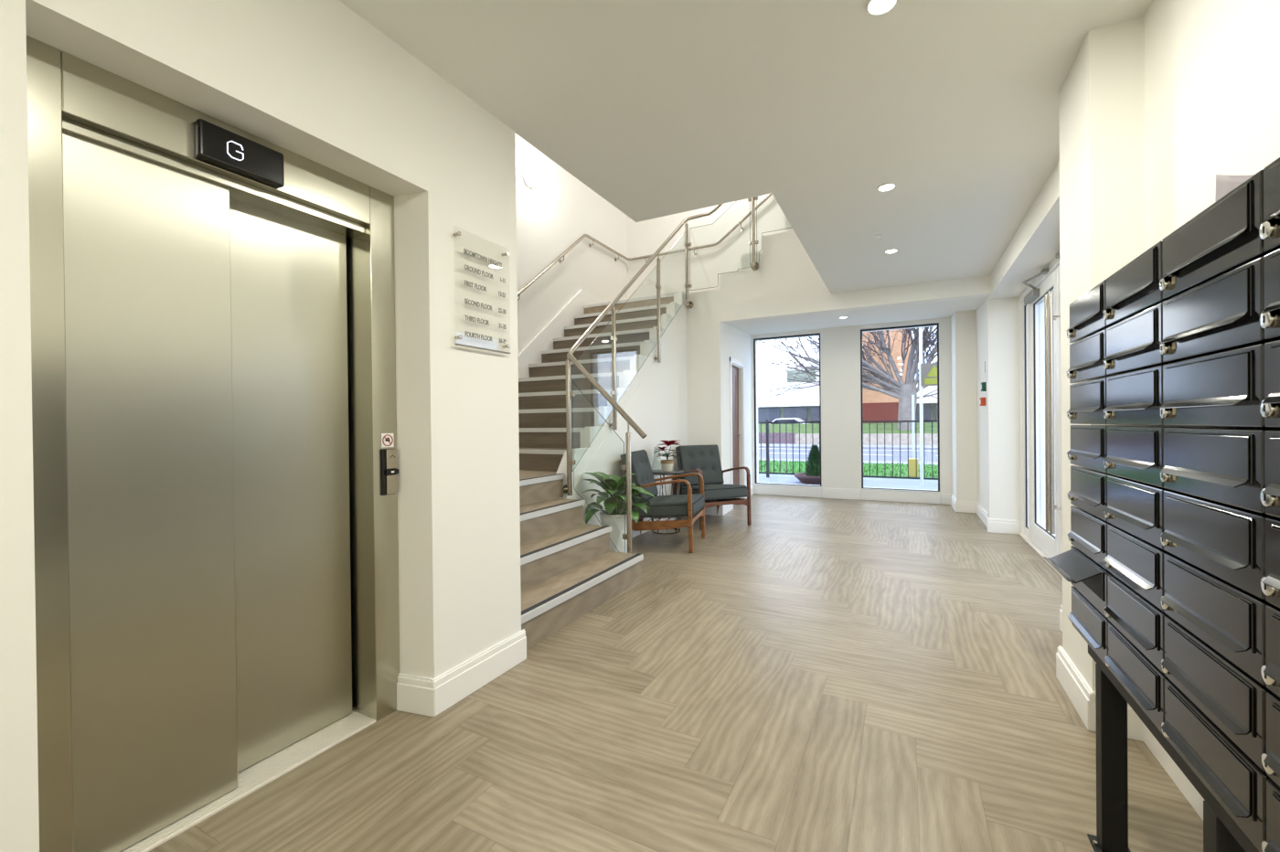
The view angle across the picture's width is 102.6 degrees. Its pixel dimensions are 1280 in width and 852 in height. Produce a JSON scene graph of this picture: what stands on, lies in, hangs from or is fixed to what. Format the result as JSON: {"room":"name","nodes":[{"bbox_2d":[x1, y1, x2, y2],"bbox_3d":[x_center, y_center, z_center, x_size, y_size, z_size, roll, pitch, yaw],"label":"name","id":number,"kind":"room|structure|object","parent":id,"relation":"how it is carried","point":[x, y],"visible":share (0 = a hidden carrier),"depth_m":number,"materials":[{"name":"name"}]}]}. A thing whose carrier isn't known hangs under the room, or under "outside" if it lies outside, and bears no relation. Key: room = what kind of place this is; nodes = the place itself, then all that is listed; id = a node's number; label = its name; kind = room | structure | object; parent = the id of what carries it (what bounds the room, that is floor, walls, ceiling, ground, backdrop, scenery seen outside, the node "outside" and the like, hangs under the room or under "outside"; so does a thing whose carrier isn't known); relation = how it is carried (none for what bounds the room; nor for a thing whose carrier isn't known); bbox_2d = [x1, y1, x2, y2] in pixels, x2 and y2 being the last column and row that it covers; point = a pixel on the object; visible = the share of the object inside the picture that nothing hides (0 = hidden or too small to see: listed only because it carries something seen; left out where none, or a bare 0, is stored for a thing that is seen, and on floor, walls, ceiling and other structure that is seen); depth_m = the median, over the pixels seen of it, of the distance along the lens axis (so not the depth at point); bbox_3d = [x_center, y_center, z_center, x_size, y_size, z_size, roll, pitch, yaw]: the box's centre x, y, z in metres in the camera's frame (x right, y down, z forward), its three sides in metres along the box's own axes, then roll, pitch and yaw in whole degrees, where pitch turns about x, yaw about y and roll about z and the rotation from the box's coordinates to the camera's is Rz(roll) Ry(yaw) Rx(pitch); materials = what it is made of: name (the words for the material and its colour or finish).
{"room":"lobby","nodes":[
{"label":"lobby","id":0,"kind":"room"},
{"bbox_2d":[0,0,521,851],"bbox_3d":[-1.837,-0.129,0.687,0.400,2.690,4.540,0,0,27],"label":"wall","id":1,"kind":"structure","parent":0,"point":[314,80],"depth_m":1.95,"materials":[{"name":"white paint"}]},
{"bbox_2d":[26,35,399,851],"bbox_3d":[-1.351,0.119,1.744,0.178,2.172,1.060,0,0,27],"label":"elevator","id":2,"kind":"object","parent":1,"relation":"attached to","point":[213,346],"visible":0.94,"depth_m":1.59,"materials":[{"name":"silver metal"}]},
{"bbox_2d":[194,118,284,188],"bbox_3d":[-1.284,-0.874,1.656,0.035,0.115,0.240,0,0,27],"label":"display","id":3,"kind":"object","parent":2,"relation":"attached to","point":[218,145],"visible":1,"depth_m":1.64,"materials":[{"name":"black plastic"}]},
{"bbox_2d":[381,433,394,447],"bbox_3d":[-1.049,0.059,2.132,0.004,0.058,0.056,0,0,27],"label":"sticker","id":4,"kind":"object","parent":2,"relation":"attached to","point":[387,439],"visible":1,"depth_m":2.13,"materials":[{"name":"white paper"}]},
{"bbox_2d":[381,448,398,495],"bbox_3d":[-1.039,0.190,2.133,0.019,0.190,0.068,0,0,27],"label":"panel","id":5,"kind":"object","parent":2,"relation":"attached to","point":[389,456],"visible":1,"depth_m":2.12,"materials":[{"name":"silver plastic"}]},
{"bbox_2d":[396,673,434,716],"bbox_3d":[-0.935,1.124,2.146,0.187,0.150,0.023,-1,0,17],"label":"baseboard","id":6,"kind":"structure","parent":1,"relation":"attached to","point":[415,694],"depth_m":2.14,"materials":[{"name":"white paint"}]},
{"bbox_2d":[431,629,526,716],"bbox_3d":[-0.721,1.121,2.375,0.020,0.150,0.580,0,0,27],"label":"baseboard","id":7,"kind":"structure","parent":1,"relation":"attached to","point":[457,683],"depth_m":2.33,"materials":[{"name":"white paint"}]},
{"bbox_2d":[453,231,511,353],"bbox_3d":[-0.726,-0.610,2.375,0.034,0.513,0.343,0,0,27],"label":"sign","id":8,"kind":"object","parent":1,"relation":"attached to","point":[458,233],"visible":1,"depth_m":2.35,"materials":[{"name":"clear plastic"}]},
{"bbox_2d":[515,133,627,354],"bbox_3d":[-1.544,-1.615,6.207,0.150,5.600,5.850,0,0,27],"label":"wall","id":9,"kind":"structure","parent":0,"point":[552,215],"depth_m":6.90,"materials":[{"name":"white paint"}]},
{"bbox_2d":[522,164,538,188],"bbox_3d":[-1.345,-3.097,6.354,0.088,0.260,0.260,0,0,27],"label":"wall lamp","id":10,"kind":"object","parent":9,"relation":"attached to","point":[529,176],"visible":1,"depth_m":6.30,"materials":[{"name":"white glass"}]},
{"bbox_2d":[517,289,606,378],"bbox_3d":[-1.087,-0.775,6.884,0.030,2.354,3.904,0,0,27],"label":"trim","id":11,"kind":"structure","parent":9,"relation":"attached to","point":[531,354],"depth_m":6.74,"materials":[{"name":"white paint"}]},
{"bbox_2d":[517,192,772,300],"bbox_3d":[0.269,-2.264,6.142,3.142,3.213,3.993,0,0,27],"label":"wall handrail","id":12,"kind":"object","parent":9,"relation":"attached to","point":[763,200],"visible":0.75,"depth_m":7.63,"materials":[{"name":"silver metal"}]},
{"bbox_2d":[555,293,687,525],"bbox_3d":[-0.054,-0.276,5.622,0.115,2.898,2.750,0,0,27],"label":"wall","id":13,"kind":"structure","parent":0,"point":[658,406],"depth_m":5.82,"materials":[{"name":"white paint"}]},
{"bbox_2d":[572,290,685,470],"bbox_3d":[-0.002,-0.683,5.661,0.059,2.134,2.626,0,0,27],"label":"trim","id":14,"kind":"structure","parent":13,"relation":"attached to","point":[602,421],"depth_m":5.57,"materials":[{"name":"white paint"}]},
{"bbox_2d":[149,493,1203,851],"bbox_3d":[0.080,1.242,3.487,5.390,0.120,11.450,0,0,27],"label":"floor","id":15,"kind":"structure","parent":0,"point":[817,674],"depth_m":2.00,"materials":[{"name":"brown wood"}]},
{"bbox_2d":[518,292,677,649],"bbox_3d":[0.081,-0.769,5.376,3.428,3.883,5.555,0,0,27],"label":"staircase","id":16,"kind":"structure","parent":15,"relation":"on","point":[569,569],"depth_m":4.17,"materials":[{"name":"brown wood"}]},
{"bbox_2d":[562,196,790,554],"bbox_3d":[0.839,-1.367,5.112,1.960,5.027,2.817,0,0,27],"label":"balustrade","id":17,"kind":"object","parent":16,"relation":"attached to","point":[567,488],"visible":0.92,"depth_m":4.82,"materials":[{"name":"silver metal"}]},
{"bbox_2d":[581,471,654,553],"bbox_3d":[-0.193,0.793,4.460,0.662,0.773,0.594,-1,0,-44],"label":"potted plant","id":18,"kind":"object","parent":15,"relation":"on","point":[613,485],"visible":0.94,"depth_m":4.38,"materials":[{"name":"green plant"}]},
{"bbox_2d":[618,449,705,553],"bbox_3d":[0.229,0.714,5.146,0.749,0.922,0.680,-1,0,17],"label":"armchair","id":19,"kind":"object","parent":15,"relation":"on","point":[690,505],"visible":0.85,"depth_m":4.91,"materials":[{"name":"fabric"}]},
{"bbox_2d":[620,450,658,503],"bbox_3d":[0.005,0.509,5.214,0.234,0.502,0.560,-1,0,17],"label":"cushion","id":20,"kind":"object","parent":19,"relation":"on","point":[641,466],"depth_m":5.10,"materials":[{"name":"fabric"}]},
{"bbox_2d":[631,493,704,518],"bbox_3d":[0.297,0.792,5.126,0.606,0.183,0.585,-1,0,17],"label":"seat cushion","id":21,"kind":"object","parent":19,"relation":"on","point":[671,506],"depth_m":4.89,"materials":[{"name":"fabric"}]},
{"bbox_2d":[650,469,683,533],"bbox_3d":[0.284,0.835,5.690,0.420,0.675,0.420,0,0,27],"label":"side table","id":22,"kind":"object","parent":15,"relation":"on","point":[660,472],"visible":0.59,"depth_m":5.56,"materials":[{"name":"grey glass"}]},
{"bbox_2d":[653,440,679,471],"bbox_3d":[0.305,0.328,5.646,0.301,0.336,0.272,0,0,27],"label":"potted plant","id":23,"kind":"object","parent":22,"relation":"on","point":[666,464],"visible":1,"depth_m":5.61,"materials":[{"name":"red plant"}]},
{"bbox_2d":[672,444,751,530],"bbox_3d":[0.843,0.702,6.187,0.680,0.922,0.749,-1,0,-23],"label":"armchair","id":24,"kind":"object","parent":15,"relation":"on","point":[703,460],"visible":0.81,"depth_m":6.25,"materials":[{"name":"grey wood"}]},
{"bbox_2d":[675,445,723,486],"bbox_3d":[0.750,0.495,6.401,0.560,0.502,0.234,-1,0,-23],"label":"cushion","id":25,"kind":"object","parent":24,"relation":"on","point":[705,458],"depth_m":6.35,"materials":[{"name":"fabric"}]},
{"bbox_2d":[682,483,747,500],"bbox_3d":[0.871,0.781,6.123,0.585,0.183,0.606,-1,0,-23],"label":"seat cushion","id":26,"kind":"object","parent":24,"relation":"on","point":[711,491],"depth_m":5.90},
{"bbox_2d":[1087,644,1258,851],"bbox_3d":[1.161,0.914,0.938,0.272,0.538,1.173,0,0,27],"label":"stand","id":27,"kind":"object","parent":15,"relation":"on","point":[1221,833],"visible":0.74,"depth_m":1.39,"materials":[{"name":"black metal"}]},
{"bbox_2d":[1067,586,1109,665],"bbox_3d":[1.422,0.575,1.442,0.286,0.125,0.328,0,0,27],"label":"mailbox","id":28,"kind":"object","parent":27,"relation":"on","point":[1093,626],"visible":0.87,"depth_m":1.46,"materials":[{"name":"black"}]},
{"bbox_2d":[1043,545,1109,618],"bbox_3d":[1.393,0.446,1.455,0.347,0.125,0.328,0,0,27],"label":"mailbox","id":29,"kind":"object","parent":28,"relation":"on","point":[1087,576],"visible":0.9,"depth_m":1.46,"materials":[{"name":"black"}]},
{"bbox_2d":[1067,505,1109,570],"bbox_3d":[1.419,0.317,1.441,0.286,0.125,0.328,0,0,27],"label":"mailbox","id":30,"kind":"object","parent":29,"relation":"on","point":[1088,533],"visible":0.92,"depth_m":1.47,"materials":[{"name":"black"}]},
{"bbox_2d":[1066,465,1113,522],"bbox_3d":[1.418,0.189,1.440,0.286,0.125,0.328,0,0,27],"label":"mailbox","id":31,"kind":"object","parent":30,"relation":"on","point":[1088,492],"visible":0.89,"depth_m":1.46,"materials":[{"name":"black"}]},
{"bbox_2d":[1066,425,1165,473],"bbox_3d":[1.416,0.060,1.440,0.286,0.125,0.328,0,0,27],"label":"mailbox","id":32,"kind":"object","parent":31,"relation":"on","point":[1088,442],"visible":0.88,"depth_m":1.46,"materials":[{"name":"black"}]},
{"bbox_2d":[1066,376,1107,424],"bbox_3d":[1.415,-0.069,1.439,0.286,0.125,0.328,0,0,27],"label":"mailbox","id":33,"kind":"object","parent":32,"relation":"on","point":[1087,399],"visible":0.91,"depth_m":1.47,"materials":[{"name":"black"}]},
{"bbox_2d":[1066,328,1114,383],"bbox_3d":[1.414,-0.198,1.438,0.286,0.125,0.328,0,0,27],"label":"mailbox","id":34,"kind":"object","parent":33,"relation":"on","point":[1087,355],"visible":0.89,"depth_m":1.47,"materials":[{"name":"black"}]},
{"bbox_2d":[1066,279,1109,342],"bbox_3d":[1.412,-0.326,1.438,0.286,0.125,0.328,0,0,27],"label":"mailbox","id":35,"kind":"object","parent":34,"relation":"on","point":[1086,319],"visible":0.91,"depth_m":1.47,"materials":[{"name":"black"}]},
{"bbox_2d":[1104,621,1167,735],"bbox_3d":[1.270,0.578,1.147,0.286,0.125,0.328,0,0,27],"label":"mailbox","id":36,"kind":"object","parent":27,"relation":"on","point":[1142,679],"visible":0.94,"depth_m":1.17,"materials":[{"name":"black"}]},
{"bbox_2d":[1103,573,1168,674],"bbox_3d":[1.268,0.449,1.147,0.286,0.125,0.328,0,0,27],"label":"mailbox","id":37,"kind":"object","parent":36,"relation":"on","point":[1142,623],"visible":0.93,"depth_m":1.17,"materials":[{"name":"black"}]},
{"bbox_2d":[1103,523,1168,612],"bbox_3d":[1.267,0.320,1.146,0.286,0.125,0.328,0,0,27],"label":"mailbox","id":38,"kind":"object","parent":37,"relation":"on","point":[1136,562],"visible":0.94,"depth_m":1.17,"materials":[{"name":"black"}]},
{"bbox_2d":[1103,475,1173,550],"bbox_3d":[1.266,0.192,1.145,0.286,0.125,0.328,0,0,27],"label":"mailbox","id":39,"kind":"object","parent":38,"relation":"on","point":[1136,507],"visible":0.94,"depth_m":1.17,"materials":[{"name":"black"}]},
{"bbox_2d":[1103,426,1214,488],"bbox_3d":[1.264,0.063,1.145,0.286,0.125,0.328,0,0,27],"label":"mailbox","id":40,"kind":"object","parent":39,"relation":"on","point":[1134,453],"visible":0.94,"depth_m":1.16,"materials":[{"name":"black"}]},
{"bbox_2d":[1102,364,1163,425],"bbox_3d":[1.263,-0.066,1.144,0.286,0.125,0.328,0,0,27],"label":"mailbox","id":41,"kind":"object","parent":40,"relation":"on","point":[1134,398],"visible":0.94,"depth_m":1.17,"materials":[{"name":"black"}]},
{"bbox_2d":[1102,302,1173,375],"bbox_3d":[1.262,-0.195,1.143,0.286,0.125,0.328,0,0,27],"label":"mailbox","id":42,"kind":"object","parent":41,"relation":"on","point":[1132,343],"visible":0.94,"depth_m":1.17,"materials":[{"name":"black"}]},
{"bbox_2d":[1101,240,1168,326],"bbox_3d":[1.260,-0.323,1.143,0.286,0.125,0.328,0,0,27],"label":"mailbox","id":43,"kind":"object","parent":42,"relation":"on","point":[1134,289],"visible":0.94,"depth_m":1.17,"materials":[{"name":"black"}]},
{"bbox_2d":[1161,678,1269,851],"bbox_3d":[1.118,0.581,0.852,0.286,0.125,0.328,0,0,27],"label":"mailbox","id":44,"kind":"object","parent":27,"relation":"on","point":[1238,784],"visible":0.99,"depth_m":0.86,"materials":[{"name":"black"}]},
{"bbox_2d":[1161,616,1270,772],"bbox_3d":[1.116,0.452,0.851,0.286,0.125,0.328,0,0,27],"label":"mailbox","id":45,"kind":"object","parent":44,"relation":"on","point":[1234,701],"visible":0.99,"depth_m":0.86,"materials":[{"name":"black"}]},
{"bbox_2d":[1160,553,1272,686],"bbox_3d":[1.115,0.323,0.851,0.286,0.125,0.328,0,0,27],"label":"mailbox","id":46,"kind":"object","parent":45,"relation":"on","point":[1231,620],"visible":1,"depth_m":0.86,"materials":[{"name":"black"}]},
{"bbox_2d":[1160,490,1279,600],"bbox_3d":[1.114,0.195,0.850,0.286,0.125,0.328,0,0,27],"label":"mailbox","id":47,"kind":"object","parent":46,"relation":"on","point":[1225,541],"visible":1,"depth_m":0.86,"materials":[{"name":"black"}]},
{"bbox_2d":[1160,426,1279,513],"bbox_3d":[1.112,0.066,0.850,0.286,0.125,0.328,0,0,27],"label":"mailbox","id":48,"kind":"object","parent":47,"relation":"on","point":[1221,464],"visible":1,"depth_m":0.87,"materials":[{"name":"black"}]},
{"bbox_2d":[1159,342,1265,427],"bbox_3d":[1.111,-0.063,0.849,0.286,0.125,0.328,0,0,27],"label":"mailbox","id":49,"kind":"object","parent":48,"relation":"on","point":[1226,389],"visible":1,"depth_m":0.86,"materials":[{"name":"black"}]},
{"bbox_2d":[1159,256,1279,362],"bbox_3d":[1.109,-0.192,0.848,0.286,0.125,0.328,0,0,27],"label":"mailbox","id":50,"kind":"object","parent":49,"relation":"on","point":[1221,314],"visible":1,"depth_m":0.86,"materials":[{"name":"black"}]},
{"bbox_2d":[1159,169,1272,299],"bbox_3d":[1.108,-0.320,0.848,0.286,0.125,0.328,0,0,27],"label":"mailbox","id":51,"kind":"object","parent":50,"relation":"on","point":[1223,238],"visible":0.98,"depth_m":0.86,"materials":[{"name":"black"}]},
{"bbox_2d":[1215,174,1253,202],"bbox_3d":[1.188,-0.466,0.975,0.043,0.155,0.300,0,0,24],"label":"leaflet","id":52,"kind":"object","parent":51,"relation":"on","point":[1224,184],"visible":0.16,"depth_m":1.08,"materials":[{"name":"grey paper"}]},
{"bbox_2d":[1261,778,1279,851],"bbox_3d":[0.966,0.584,0.557,0.286,0.125,0.328,0,0,27],"label":"mailbox","id":53,"kind":"object","parent":27,"relation":"on","point":[1272,844],"visible":1,"depth_m":0.74,"materials":[{"name":"black"}]},
{"bbox_2d":[1261,692,1279,787],"bbox_3d":[0.964,0.455,0.556,0.286,0.125,0.328,0,0,27],"label":"mailbox","id":54,"kind":"object","parent":53,"relation":"on","point":[1270,760],"visible":1,"depth_m":0.74,"materials":[{"name":"black"}]},
{"bbox_2d":[1260,604,1279,697],"bbox_3d":[0.963,0.326,0.556,0.286,0.125,0.328,0,0,27],"label":"mailbox","id":55,"kind":"object","parent":54,"relation":"on","point":[1270,673],"visible":1,"depth_m":0.73,"materials":[{"name":"black"}]},
{"bbox_2d":[1260,517,1279,607],"bbox_3d":[0.962,0.198,0.555,0.286,0.125,0.328,0,0,27],"label":"mailbox","id":56,"kind":"object","parent":55,"relation":"on","point":[1270,584],"visible":1,"depth_m":0.73,"materials":[{"name":"black"}]},
{"bbox_2d":[1259,429,1279,517],"bbox_3d":[0.960,0.069,0.554,0.286,0.125,0.328,0,0,27],"label":"mailbox","id":57,"kind":"object","parent":56,"relation":"on","point":[1270,496],"visible":1,"depth_m":0.73,"materials":[{"name":"black"}]},
{"bbox_2d":[1259,340,1279,427],"bbox_3d":[0.959,-0.060,0.554,0.286,0.125,0.328,0,0,27],"label":"mailbox","id":58,"kind":"object","parent":57,"relation":"on","point":[1270,406],"visible":1,"depth_m":0.73,"materials":[{"name":"black"}]},
{"bbox_2d":[1258,248,1279,340],"bbox_3d":[0.957,-0.189,0.553,0.286,0.125,0.328,0,0,27],"label":"mailbox","id":59,"kind":"object","parent":58,"relation":"on","point":[1269,320],"visible":1,"depth_m":0.73,"materials":[{"name":"black"}]},
{"bbox_2d":[1258,157,1279,252],"bbox_3d":[0.956,-0.317,0.552,0.286,0.125,0.328,0,0,27],"label":"mailbox","id":60,"kind":"object","parent":59,"relation":"on","point":[1269,231],"visible":1,"depth_m":0.73,"materials":[{"name":"black"}]},
{"bbox_2d":[626,193,785,298],"bbox_3d":[1.583,-3.005,7.788,4.280,2.900,0.150,0,0,27],"label":"wall","id":61,"kind":"structure","parent":0,"point":[645,238],"depth_m":8.06,"materials":[{"name":"white paint"}]},
{"bbox_2d":[723,323,752,487],"bbox_3d":[1.425,-0.213,7.702,0.140,2.720,2.016,0,0,23],"label":"wall","id":62,"kind":"structure","parent":0,"point":[737,343],"depth_m":7.75,"materials":[{"name":"white paint"}]},
{"bbox_2d":[729,356,745,508],"bbox_3d":[1.371,0.094,7.541,0.156,2.110,0.934,0,0,23],"label":"door","id":63,"kind":"structure","parent":62,"relation":"in","point":[736,368],"depth_m":7.76,"materials":[{"name":"wood"}]},
{"bbox_2d":[339,0,1152,293],"bbox_3d":[0.486,-1.644,1.841,3.400,0.280,8.949,0,0,27],"label":"ceiling","id":64,"kind":"structure","parent":0,"point":[659,108],"depth_m":2.37,"materials":[{"name":"white paint"}]},
{"bbox_2d":[865,0,897,15],"bbox_3d":[0.861,-1.504,1.825,0.104,0.007,0.104,0,0,27],"label":"recessed light","id":65,"kind":"object","parent":64,"relation":"in","point":[873,7],"visible":1,"depth_m":1.84,"materials":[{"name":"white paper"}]},
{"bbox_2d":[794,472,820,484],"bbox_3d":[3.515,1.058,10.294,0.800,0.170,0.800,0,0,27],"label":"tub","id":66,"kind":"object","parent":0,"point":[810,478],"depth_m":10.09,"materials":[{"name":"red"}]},
{"bbox_2d":[685,216,991,515],"bbox_3d":[2.131,-0.797,6.111,3.400,3.890,0.170,0,0,27],"label":"wall","id":67,"kind":"structure","parent":0,"point":[786,282],"depth_m":6.36,"materials":[{"name":"white paint"}]},
{"bbox_2d":[751,317,952,503],"bbox_3d":[3.339,-0.249,8.008,3.800,2.750,0.300,0,0,27],"label":"wall","id":68,"kind":"structure","parent":0,"point":[839,346],"depth_m":7.92,"materials":[{"name":"white paint"}]},
{"bbox_2d":[753,332,821,487],"bbox_3d":[2.395,-0.244,8.371,1.070,2.444,0.080,0,0,27],"label":"window","id":69,"kind":"structure","parent":68,"relation":"in","point":[808,335],"depth_m":8.49,"materials":[{"name":"black"}]},
{"bbox_2d":[754,484,821,497],"bbox_3d":[2.388,1.057,8.336,1.070,0.155,0.012,0,0,27],"label":"trim","id":70,"kind":"structure","parent":68,"relation":"attached to","point":[774,490],"depth_m":8.32,"materials":[{"name":"white plastic"}]},
{"bbox_2d":[822,487,860,500],"bbox_3d":[3.119,1.049,7.955,0.540,0.160,0.020,0,0,27],"label":"baseboard","id":71,"kind":"object","parent":68,"relation":"attached to","point":[827,493],"visible":1,"depth_m":7.94,"materials":[{"name":"white paint"}]},
{"bbox_2d":[860,322,939,492],"bbox_3d":[3.848,-0.256,7.622,1.040,2.444,0.080,0,0,27],"label":"window","id":72,"kind":"structure","parent":68,"relation":"in","point":[936,324],"depth_m":7.58,"materials":[{"name":"black"}]},
{"bbox_2d":[861,490,939,503],"bbox_3d":[3.841,1.045,7.587,1.040,0.155,0.012,0,0,27],"label":"trim","id":73,"kind":"structure","parent":68,"relation":"attached to","point":[866,495],"depth_m":7.57,"materials":[{"name":"paint"}]},
{"bbox_2d":[725,297,986,334],"bbox_3d":[2.781,-1.494,7.001,3.450,0.238,2.019,0,0,27],"label":"ceiling","id":74,"kind":"structure","parent":0,"point":[943,309],"depth_m":6.82,"materials":[{"name":"white paint"}]},
{"bbox_2d":[950,297,1055,525],"bbox_3d":[4.332,-0.251,6.263,0.665,2.750,2.088,-1,0,18],"label":"wall","id":75,"kind":"structure","parent":0,"point":[986,442],"depth_m":5.47,"materials":[{"name":"white paint"}]},
{"bbox_2d":[956,500,976,512],"bbox_3d":[4.239,1.048,6.646,0.230,0.150,0.020,0,0,27],"label":"baseboard","id":76,"kind":"structure","parent":75,"relation":"attached to","point":[963,506],"depth_m":6.64,"materials":[{"name":"white paint"}]},
{"bbox_2d":[975,501,987,527],"bbox_3d":[4.044,1.053,6.038,0.020,0.150,1.280,0,0,27],"label":"baseboard","id":77,"kind":"structure","parent":75,"relation":"attached to","point":[980,511],"depth_m":6.11,"materials":[{"name":"white paint"}]},
{"bbox_2d":[987,518,1021,534],"bbox_3d":[3.844,1.058,5.410,0.300,0.150,0.020,0,0,27],"label":"baseboard","id":78,"kind":"structure","parent":75,"relation":"attached to","point":[994,525],"depth_m":5.41,"materials":[{"name":"white paint"}]},
{"bbox_2d":[987,0,1279,691],"bbox_3d":[1.859,-0.171,1.329,0.810,2.690,9.069,0,0,27],"label":"wall","id":79,"kind":"structure","parent":0,"point":[1168,100],"depth_m":1.91,"materials":[{"name":"white paint"}]},
{"bbox_2d":[1018,248,1062,577],"bbox_3d":[3.304,-0.094,4.067,0.294,2.480,2.880,0,0,27],"label":"door","id":80,"kind":"structure","parent":79,"relation":"in","point":[1037,317],"depth_m":4.81,"materials":[{"name":"white plastic"}]},
{"bbox_2d":[1022,300,1028,537],"bbox_3d":[3.909,-0.071,5.129,0.070,2.410,0.320,0,0,27],"label":"door frame","id":81,"kind":"structure","parent":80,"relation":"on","point":[1025,429],"depth_m":5.24,"materials":[{"name":"white plastic"}]},
{"bbox_2d":[1056,645,1094,731],"bbox_3d":[1.839,1.095,2.177,0.020,0.150,0.465,0,0,27],"label":"baseboard","id":82,"kind":"object","parent":79,"relation":"attached to","point":[1079,692],"visible":1,"depth_m":2.12,"materials":[{"name":"white paint"}]},
{"bbox_2d":[1093,691,1143,741],"bbox_3d":[1.818,1.097,1.938,0.160,0.150,0.020,0,0,27],"label":"baseboard","id":83,"kind":"structure","parent":79,"relation":"attached to","point":[1135,724],"depth_m":1.91,"materials":[{"name":"white paint"}]},
{"bbox_2d":[1143,724,1204,821],"bbox_3d":[0.749,1.119,-0.288,0.020,0.150,4.955,0,0,27],"label":"baseboard","id":84,"kind":"structure","parent":79,"relation":"attached to","point":[1189,791],"depth_m":1.68,"materials":[{"name":"white paint"}]},
{"label":"outside","id":85,"kind":"structure","parent":0,"visible":0},
{"bbox_2d":[757,422,938,433],"bbox_3d":[7.547,0.679,30.999,65.000,1.580,4.790,0,0,27],"label":"grass bank","id":86,"kind":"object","parent":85,"point":[927,425],"visible":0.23,"depth_m":28.56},
{"bbox_2d":[757,326,937,430],"bbox_3d":[10.748,-5.839,29.040,17.567,12.768,11.273,-1,0,12],"label":"bare tree","id":87,"kind":"object","parent":86,"relation":"on","point":[903,391],"visible":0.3,"depth_m":27.26,"materials":[{"name":"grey plant"}]},
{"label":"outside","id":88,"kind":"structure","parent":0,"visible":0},
{"bbox_2d":[758,458,938,479],"bbox_3d":[5.191,1.126,13.310,15.042,0.240,4.023,0,0,27],"label":"grass verge","id":89,"kind":"structure","parent":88,"point":[866,466],"depth_m":13.07,"materials":[{"name":"plant"}]},
{"bbox_2d":[908,394,918,477],"bbox_3d":[5.826,0.218,10.950,0.200,1.764,0.140,0,0,27],"label":"marker post","id":90,"kind":"object","parent":89,"relation":"on","point":[912,461],"visible":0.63,"depth_m":10.92,"materials":[{"name":"grey"}]},
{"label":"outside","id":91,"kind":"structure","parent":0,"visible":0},
{"bbox_3d":[14.744,0.981,44.956,65.000,0.490,26.590,0,0,27],"label":"ground","id":92,"kind":"structure","parent":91,"visible":0},
{"bbox_2d":[757,365,819,383],"bbox_3d":[9.146,-2.414,54.664,26.200,6.300,6.400,0,0,27],"label":"building","id":93,"kind":"structure","parent":92,"relation":"on","point":[766,371],"depth_m":49.21,"materials":[{"name":"white"}]},
{"bbox_2d":[757,376,937,424],"bbox_3d":[11.141,-1.179,41.273,34.000,3.920,8.400,0,0,27],"label":"building","id":94,"kind":"structure","parent":92,"relation":"on","point":[802,403],"depth_m":36.90,"materials":[{"name":"white"}]},
{"bbox_2d":[862,329,911,423],"bbox_3d":[15.860,-3.679,33.387,3.150,8.900,6.050,0,0,27],"label":"brick building","id":95,"kind":"structure","parent":92,"relation":"on","point":[876,405],"depth_m":30.66,"materials":[{"name":"brick"}]},
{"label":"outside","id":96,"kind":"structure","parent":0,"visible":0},
{"bbox_2d":[758,443,938,449],"bbox_3d":[5.579,1.109,27.175,65.000,0.260,3.000,0,0,27],"label":"pavement","id":97,"kind":"structure","parent":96,"point":[763,445],"depth_m":24.25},
{"bbox_2d":[757,432,796,443],"bbox_3d":[0.909,0.741,31.434,16.800,0.650,0.300,0,0,27],"label":"wall","id":98,"kind":"structure","parent":97,"relation":"on","point":[783,435],"depth_m":27.88,"materials":[{"name":"purple brick"}]},
{"bbox_2d":[795,433,938,445],"bbox_3d":[16.042,0.652,23.690,17.200,0.590,0.400,0,0,27],"label":"stone wall","id":99,"kind":"structure","parent":97,"relation":"on","point":[866,436],"depth_m":25.43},
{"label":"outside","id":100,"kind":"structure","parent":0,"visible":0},
{"bbox_2d":[758,458,938,464],"bbox_3d":[3.220,1.207,17.141,50.000,0.210,1.000,0,0,27],"label":"pavement","id":101,"kind":"structure","parent":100,"point":[788,460],"depth_m":15.55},
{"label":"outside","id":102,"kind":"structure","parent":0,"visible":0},
{"bbox_2d":[758,448,938,462],"bbox_3d":[3.060,1.234,22.287,65.000,0.210,8.000,0,0,27],"label":"road","id":103,"kind":"structure","parent":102,"point":[927,453],"depth_m":19.45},
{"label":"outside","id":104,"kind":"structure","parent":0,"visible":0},
{"bbox_2d":[758,473,938,490],"bbox_3d":[3.491,1.244,10.027,15.000,0.200,3.400,0,0,27],"label":"terrace","id":105,"kind":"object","parent":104,"point":[868,482],"visible":0.11,"depth_m":10.33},
{"bbox_2d":[794,444,820,484],"bbox_3d":[3.511,0.749,10.292,0.800,0.788,0.800,0,0,27],"label":"planter","id":106,"kind":"object","parent":105,"relation":"on","point":[812,476],"visible":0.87,"depth_m":10.17,"materials":[{"name":"red"}]},
{"bbox_2d":[757,419,938,479],"bbox_3d":[3.918,0.496,10.867,9.000,1.280,0.060,0,0,27],"label":"railing","id":107,"kind":"object","parent":105,"relation":"on","point":[767,422],"visible":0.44,"depth_m":10.47,"materials":[{"name":"metal"}]},
{"bbox_2d":[918,327,937,486],"bbox_3d":[5.439,-0.538,9.494,0.463,3.330,0.085,0,0,27],"label":"lamp post","id":108,"kind":"object","parent":105,"relation":"on","point":[928,371],"visible":0.62,"depth_m":9.57,"materials":[{"name":"grey"}]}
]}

